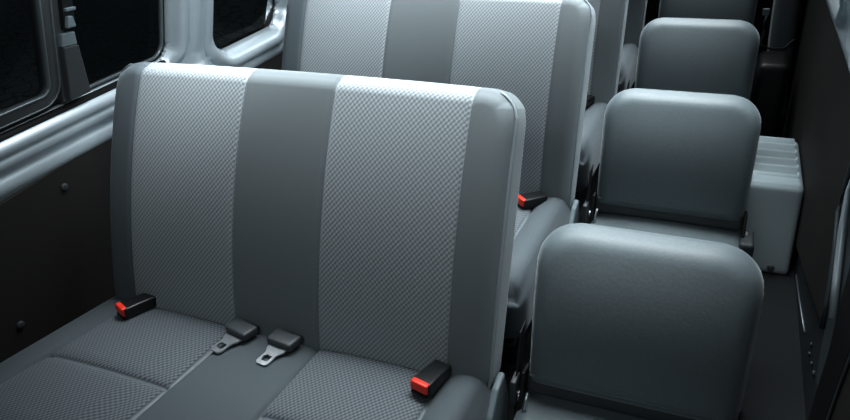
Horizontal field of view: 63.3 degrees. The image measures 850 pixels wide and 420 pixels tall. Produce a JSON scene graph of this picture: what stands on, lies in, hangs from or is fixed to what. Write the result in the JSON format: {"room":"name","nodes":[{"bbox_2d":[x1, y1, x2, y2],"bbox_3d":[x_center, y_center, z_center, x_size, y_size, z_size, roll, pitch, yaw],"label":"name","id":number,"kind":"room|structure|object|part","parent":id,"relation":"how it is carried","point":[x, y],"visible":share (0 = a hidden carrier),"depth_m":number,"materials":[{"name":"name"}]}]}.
{"room":"vehicle interior","nodes":[
{"label":"vehicle interior","id":0,"kind":"room"},
{"bbox_2d":[0,0,287,201],"bbox_3d":[-0.572,-0.724,1.996,0.292,0.954,4.546,8,32,21],"label":"window frame","id":1,"kind":"structure","parent":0,"point":[33,153],"depth_m":1.79,"materials":[{"name":"silver metal"}]},
{"bbox_2d":[16,321,24,328],"bbox_3d":[-0.960,0.273,1.639,0.006,0.020,0.020,8,32,21],"label":"clip","id":2,"kind":"object","parent":1,"relation":"attached to","point":[20,324],"visible":1,"depth_m":1.64,"materials":[{"name":"grey plastic"}]},
{"bbox_2d":[61,183,68,190],"bbox_3d":[-0.888,-0.056,1.700,0.006,0.020,0.020,8,32,21],"label":"clip","id":3,"kind":"object","parent":1,"relation":"attached to","point":[64,187],"visible":1,"depth_m":1.70,"materials":[{"name":"grey plastic"}]},
{"bbox_2d":[0,0,163,129],"bbox_3d":[-1.057,-0.227,1.063,0.212,0.595,1.925,8,32,21],"label":"window","id":4,"kind":"structure","parent":1,"relation":"in","point":[111,35],"depth_m":1.63,"materials":[{"name":"black glass"}]},
{"bbox_3d":[-1.124,-0.142,0.919,0.159,0.530,1.455,8,32,21],"label":"sliding pane","id":5,"kind":"part","parent":4,"relation":"part of","materials":[{"name":"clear glass"}]},
{"bbox_3d":[-1.122,-0.140,0.921,0.201,0.575,1.506,8,32,21],"label":"sliding frame","id":6,"kind":"part","parent":4,"relation":"part of","materials":[{"name":"grey metal"}]},
{"bbox_2d":[51,0,90,102],"bbox_3d":[-0.826,-0.512,1.554,0.194,0.560,0.073,8,32,21],"label":"window frame","id":7,"kind":"structure","parent":4,"relation":"attached to","point":[73,76],"depth_m":1.63,"materials":[{"name":"grey"}]},
{"bbox_3d":[-0.818,-0.433,1.588,0.021,0.029,0.025,8,32,21],"label":"latch lever","id":8,"kind":"part","parent":7,"relation":"part of","materials":[{"name":"grey plastic"}]},
{"bbox_3d":[-1.066,-0.229,1.067,0.191,0.595,1.925,8,32,21],"label":"frame","id":9,"kind":"part","parent":4,"relation":"part of","materials":[{"name":"grey metal"}]},
{"bbox_3d":[-0.776,-0.597,1.674,0.174,0.580,0.387,8,32,21],"label":"fixed pane","id":10,"kind":"part","parent":4,"relation":"part of","materials":[{"name":"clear glass"}]},
{"bbox_3d":[-0.776,-0.594,1.672,0.190,0.582,0.393,8,32,21],"label":"fixed frame","id":11,"kind":"part","parent":4,"relation":"part of","materials":[{"name":"grey"}]},
{"bbox_2d":[0,60,165,141],"bbox_3d":[-1.129,0.058,1.199,0.022,0.022,2.010,8,32,21],"label":"trim","id":12,"kind":"structure","parent":1,"relation":"attached to","point":[40,119],"depth_m":1.67,"materials":[{"name":"black rubber"}]},
{"bbox_2d":[0,51,282,362],"bbox_3d":[-0.619,-0.102,2.402,0.014,0.800,4.550,8,32,21],"label":"side wall panel","id":13,"kind":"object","parent":1,"relation":"attached to","point":[56,263],"depth_m":1.70,"materials":[{"name":"black plastic"}]},
{"bbox_2d":[213,0,274,49],"bbox_3d":[-0.557,-0.831,2.150,0.182,0.637,0.418,8,32,21],"label":"window","id":14,"kind":"structure","parent":1,"relation":"in","point":[233,20],"depth_m":2.27,"materials":[{"name":"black glass"}]},
{"bbox_2d":[499,88,805,419],"bbox_3d":[0.237,0.388,2.291,1.900,0.050,4.550,8,32,21],"label":"floor","id":15,"kind":"structure","parent":0,"point":[774,389],"depth_m":2.05,"materials":[{"name":"grey carpet"}]},
{"bbox_2d":[0,62,525,419],"bbox_3d":[-0.379,0.308,1.437,1.041,1.018,0.811,8,32,21],"label":"seat","id":16,"kind":"object","parent":15,"relation":"on","point":[369,221],"visible":0.89,"depth_m":1.39,"materials":[{"name":"grey fabric"}]},
{"bbox_2d":[115,293,155,319],"bbox_3d":[-0.643,0.227,1.633,0.045,0.084,0.154,23,40,39],"label":"belt","id":17,"kind":"object","parent":16,"relation":"attached to","point":[129,308],"visible":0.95,"depth_m":1.58,"materials":[{"name":"black plastic"}]},
{"bbox_2d":[211,317,257,353],"bbox_3d":[-0.405,0.278,1.505,0.069,0.051,0.133,17,36,33],"label":"belt","id":18,"kind":"object","parent":16,"relation":"on","point":[238,330],"visible":0.95,"depth_m":1.49,"materials":[{"name":"grey plastic"}]},
{"bbox_3d":[-0.427,0.285,1.475,0.048,0.004,0.060,17,36,33],"label":"latch plate","id":19,"kind":"part","parent":18,"relation":"part of","materials":[{"name":"silver metal"}]},
{"bbox_2d":[0,296,490,419],"bbox_3d":[-0.430,0.422,1.366,1.029,0.224,0.550,8,32,21],"label":"cushion","id":20,"kind":"object","parent":16,"relation":"on","point":[158,363],"depth_m":1.38,"materials":[{"name":"grey fabric"}]},
{"bbox_2d":[256,328,301,366],"bbox_3d":[-0.303,0.294,1.464,0.069,0.051,0.133,13,34,28],"label":"belt","id":21,"kind":"object","parent":16,"relation":"on","point":[280,341],"visible":0.99,"depth_m":1.45,"materials":[{"name":"grey plastic"}]},
{"bbox_3d":[-0.322,0.302,1.432,0.048,0.004,0.060,13,34,28],"label":"latch plate","id":22,"kind":"part","parent":21,"relation":"part of","materials":[{"name":"silver metal"}]},
{"bbox_2d":[410,360,450,398],"bbox_3d":[0.034,0.328,1.359,0.045,0.084,0.154,17,36,33],"label":"belt","id":23,"kind":"object","parent":16,"relation":"attached to","point":[425,383],"visible":0.99,"depth_m":1.31,"materials":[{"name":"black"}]},
{"bbox_2d":[282,0,595,389],"bbox_3d":[-0.100,-0.047,2.019,1.041,1.018,0.811,8,32,21],"label":"seat","id":24,"kind":"object","parent":15,"relation":"on","point":[539,52],"visible":0.23,"depth_m":1.92,"materials":[{"name":"grey fabric"}]},
{"bbox_3d":[-0.006,-0.339,2.086,0.960,0.627,0.151,8,10,21],"label":"backrest","id":25,"kind":"part","parent":24,"relation":"part of","materials":[{"name":"grey fabric"}]},
{"bbox_3d":[-0.106,0.175,2.037,0.910,0.075,0.500,8,32,21],"label":"seat","id":26,"kind":"part","parent":24,"relation":"part of","materials":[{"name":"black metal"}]},
{"bbox_2d":[517,191,547,209],"bbox_3d":[0.328,-0.018,1.933,0.154,0.084,0.045,-17,32,-20],"label":"belt","id":27,"kind":"object","parent":24,"relation":"on","point":[526,201],"visible":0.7,"depth_m":1.89,"materials":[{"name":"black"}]},
{"bbox_2d":[504,197,569,337],"bbox_3d":[-0.151,0.067,1.948,1.029,0.224,0.550,8,32,21],"label":"cushion","id":28,"kind":"object","parent":24,"relation":"on","point":[534,225],"depth_m":1.64,"materials":[{"name":"grey fabric"}]},
{"bbox_2d":[575,0,628,210],"bbox_3d":[0.178,-0.403,2.601,1.041,1.018,0.811,8,32,21],"label":"seat","id":29,"kind":"object","parent":15,"relation":"on","point":[610,15],"visible":0.15,"depth_m":2.45,"materials":[{"name":"grey fabric"}]},
{"bbox_3d":[0.173,-0.180,2.619,0.910,0.075,0.500,8,32,21],"label":"seat","id":30,"kind":"part","parent":29,"relation":"part of","materials":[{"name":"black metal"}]},
{"bbox_2d":[586,95,594,106],"bbox_3d":[0.601,-0.388,2.526,0.045,0.084,0.154,20,38,36],"label":"belt","id":31,"kind":"object","parent":29,"relation":"attached to","point":[590,99],"visible":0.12,"depth_m":2.48,"materials":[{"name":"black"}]},
{"bbox_2d":[576,102,607,191],"bbox_3d":[0.128,-0.289,2.530,1.029,0.224,0.550,8,32,21],"label":"cushion","id":32,"kind":"object","parent":29,"relation":"on","point":[590,152],"depth_m":2.22,"materials":[{"name":"grey fabric"}]},
{"bbox_3d":[0.273,-0.695,2.668,0.960,0.627,0.151,8,10,21],"label":"backrest","id":33,"kind":"part","parent":29,"relation":"part of","materials":[{"name":"grey fabric"}]},
{"bbox_2d":[617,0,646,93],"bbox_3d":[0.458,-0.758,3.183,1.041,1.018,0.811,8,32,21],"label":"seat","id":34,"kind":"object","parent":15,"relation":"on","point":[636,13],"visible":0.12,"depth_m":3.04,"materials":[{"name":"grey fabric"}]},
{"bbox_2d":[617,43,637,93],"bbox_3d":[0.406,-0.645,3.112,1.029,0.224,0.550,8,32,21],"label":"cushion","id":35,"kind":"object","parent":34,"relation":"on","point":[628,67],"depth_m":2.87,"materials":[{"name":"grey fabric"}]},
{"bbox_3d":[0.552,-1.050,3.250,0.960,0.627,0.151,8,10,21],"label":"backrest","id":36,"kind":"part","parent":34,"relation":"part of","materials":[{"name":"grey fabric"}]},
{"bbox_2d":[514,223,763,419],"bbox_3d":[0.352,0.500,1.265,0.448,0.763,0.589,8,32,21],"label":"seat","id":37,"kind":"object","parent":15,"relation":"on","point":[627,324],"visible":1,"depth_m":1.27,"materials":[{"name":"grey leather"}]},
{"bbox_2d":[510,321,525,414],"bbox_3d":[0.198,0.382,1.451,0.012,0.320,0.100,8,32,21],"label":"belt","id":38,"kind":"object","parent":37,"relation":"hanging from","point":[515,381],"visible":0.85,"depth_m":1.39,"materials":[{"name":"black fabric"}]},
{"bbox_3d":[0.201,0.390,1.384,0.021,0.054,0.008,-26,36,-33],"label":"lock rod","id":39,"kind":"part","parent":37,"relation":"part of","materials":[{"name":"silver metal"}]},
{"bbox_2d":[514,391,646,419],"bbox_3d":[0.323,0.523,1.224,0.418,0.115,0.480,8,32,21],"label":"cushion","id":40,"kind":"object","parent":37,"relation":"on","point":[532,405],"depth_m":1.37,"materials":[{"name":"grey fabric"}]},
{"bbox_2d":[588,88,760,256],"bbox_3d":[0.642,0.131,1.869,0.448,0.763,0.589,8,32,21],"label":"seat","id":41,"kind":"object","parent":15,"relation":"on","point":[674,163],"visible":0.61,"depth_m":1.88,"materials":[{"name":"grey leather"}]},
{"bbox_2d":[582,165,592,223],"bbox_3d":[0.477,0.026,2.033,0.012,0.320,0.100,8,32,21],"label":"belt","id":42,"kind":"object","parent":41,"relation":"hanging from","point":[586,203],"visible":0.72,"depth_m":1.98,"materials":[{"name":"grey plastic"}]},
{"bbox_3d":[0.491,0.021,1.988,0.021,0.054,0.008,-26,36,-33],"label":"lock rod","id":43,"kind":"part","parent":41,"relation":"part of","materials":[{"name":"silver metal"}]},
{"bbox_2d":[590,212,738,247],"bbox_3d":[0.613,0.154,1.829,0.418,0.115,0.480,8,32,21],"label":"cushion","id":44,"kind":"object","parent":41,"relation":"on","point":[716,229],"depth_m":1.92,"materials":[{"name":"grey leather"}]},
{"bbox_2d":[635,17,759,100],"bbox_3d":[0.929,-0.236,2.469,0.448,0.763,0.589,8,32,21],"label":"seat","id":45,"kind":"object","parent":15,"relation":"on","point":[717,56],"visible":0.27,"depth_m":2.46,"materials":[{"name":"grey leather"}]},
{"bbox_2d":[658,0,757,24],"bbox_3d":[1.208,-0.591,3.051,0.448,0.763,0.589,8,32,21],"label":"seat","id":46,"kind":"object","parent":15,"relation":"on","point":[744,10],"visible":0.04,"depth_m":3.04,"materials":[{"name":"grey leather"}]},
{"bbox_2d":[739,136,803,273],"bbox_3d":[1.254,-0.030,2.522,0.177,0.310,0.512,8,32,21],"label":"wheel cover","id":47,"kind":"object","parent":15,"relation":"on","point":[776,191],"visible":0.67,"depth_m":2.37,"materials":[{"name":"grey plastic"}]},
{"bbox_2d":[631,0,772,87],"bbox_3d":[1.059,-1.422,3.703,1.890,1.670,0.050,8,32,21],"label":"wall","id":48,"kind":"structure","parent":0,"point":[652,10],"depth_m":3.63,"materials":[{"name":"black plastic"}]},
{"bbox_2d":[826,0,849,72],"bbox_3d":[0.894,-0.562,1.392,0.249,0.832,4.545,8,32,21],"label":"wall","id":49,"kind":"structure","parent":0,"point":[839,10],"depth_m":2.01,"materials":[{"name":"silver metal"}]},
{"bbox_2d":[750,0,799,136],"bbox_3d":[1.582,-0.735,3.091,0.176,0.720,0.556,8,32,21],"label":"seat","id":50,"kind":"object","parent":49,"relation":"attached to","point":[769,92],"visible":0.94,"depth_m":3.00,"materials":[{"name":"fabric"}]},
{"bbox_3d":[1.495,-0.869,3.024,0.027,0.030,0.017,8,32,21],"label":"catch plate","id":51,"kind":"part","parent":50,"relation":"part of","materials":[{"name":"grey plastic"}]},
{"bbox_2d":[750,51,789,136],"bbox_3d":[1.513,-0.500,3.055,0.125,0.360,0.220,8,32,21],"label":"cushion","id":52,"kind":"object","parent":50,"relation":"on","point":[772,69],"depth_m":2.95,"materials":[{"name":"black fabric"}]},
{"bbox_3d":[1.653,-0.804,3.182,0.129,0.700,0.291,8,32,21],"label":"backrest","id":53,"kind":"part","parent":50,"relation":"part of","materials":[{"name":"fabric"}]},
{"bbox_2d":[795,274,804,332],"bbox_3d":[1.189,0.290,2.186,0.006,0.043,0.360,8,32,21],"label":"trim","id":54,"kind":"structure","parent":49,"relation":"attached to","point":[795,274],"depth_m":2.17,"materials":[{"name":"grey"}]},
{"bbox_2d":[793,242,823,419],"bbox_3d":[1.403,-0.319,2.471,0.020,0.840,2.600,8,32,21],"label":"trim","id":55,"kind":"structure","parent":49,"relation":"attached to","point":[813,333],"depth_m":1.97,"materials":[{"name":"black plastic"}]},
{"bbox_2d":[779,0,849,319],"bbox_3d":[1.447,-0.382,2.616,0.010,0.800,2.377,8,32,21],"label":"door panel","id":56,"kind":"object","parent":49,"relation":"attached to","point":[817,115],"depth_m":2.19,"materials":[{"name":"black plastic"}]},
{"bbox_2d":[808,268,849,419],"bbox_3d":[0.889,0.323,1.464,0.040,0.800,0.200,8,32,21],"label":"trim","id":57,"kind":"structure","parent":49,"relation":"attached to","point":[839,349],"depth_m":1.46,"materials":[{"name":"black plastic"}]},
{"bbox_2d":[816,193,849,386],"bbox_3d":[0.989,0.131,1.622,0.010,0.640,0.410,8,32,21],"label":"trim","id":58,"kind":"structure","parent":49,"relation":"attached to","point":[830,324],"depth_m":1.64,"materials":[{"name":"grey"}]},
{"bbox_2d":[819,163,849,328],"bbox_3d":[1.009,0.041,1.671,0.012,0.498,0.181,8,32,21],"label":"trim","id":59,"kind":"structure","parent":49,"relation":"attached to","point":[847,176],"depth_m":1.71,"materials":[{"name":"grey"}]},
{"bbox_2d":[826,353,849,419],"bbox_3d":[0.838,0.364,1.397,0.006,0.800,0.025,8,32,21],"label":"trim","id":60,"kind":"structure","parent":49,"relation":"attached to","point":[848,359],"depth_m":1.40,"materials":[{"name":"grey"}]},
{"bbox_2d":[828,180,849,319],"bbox_3d":[0.963,0.041,1.568,0.018,0.406,0.185,8,32,21],"label":"trim","id":61,"kind":"structure","parent":49,"relation":"attached to","point":[845,212],"depth_m":1.61,"materials":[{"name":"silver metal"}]},
{"bbox_2d":[831,367,849,419],"bbox_3d":[0.515,0.801,0.681,0.030,0.800,1.818,8,32,21],"label":"door","id":62,"kind":"structure","parent":49,"relation":"in","point":[841,411],"depth_m":1.36,"materials":[{"name":"black plastic"}]},
{"label":"outside","id":63,"kind":"structure","parent":0,"visible":0},
{"bbox_2d":[4,0,163,128],"bbox_3d":[-0.685,1.255,2.281,140.000,0.020,140.000,8,32,21],"label":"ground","id":64,"kind":"structure","parent":63,"point":[163,0],"depth_m":7.60,"materials":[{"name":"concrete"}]}
]}

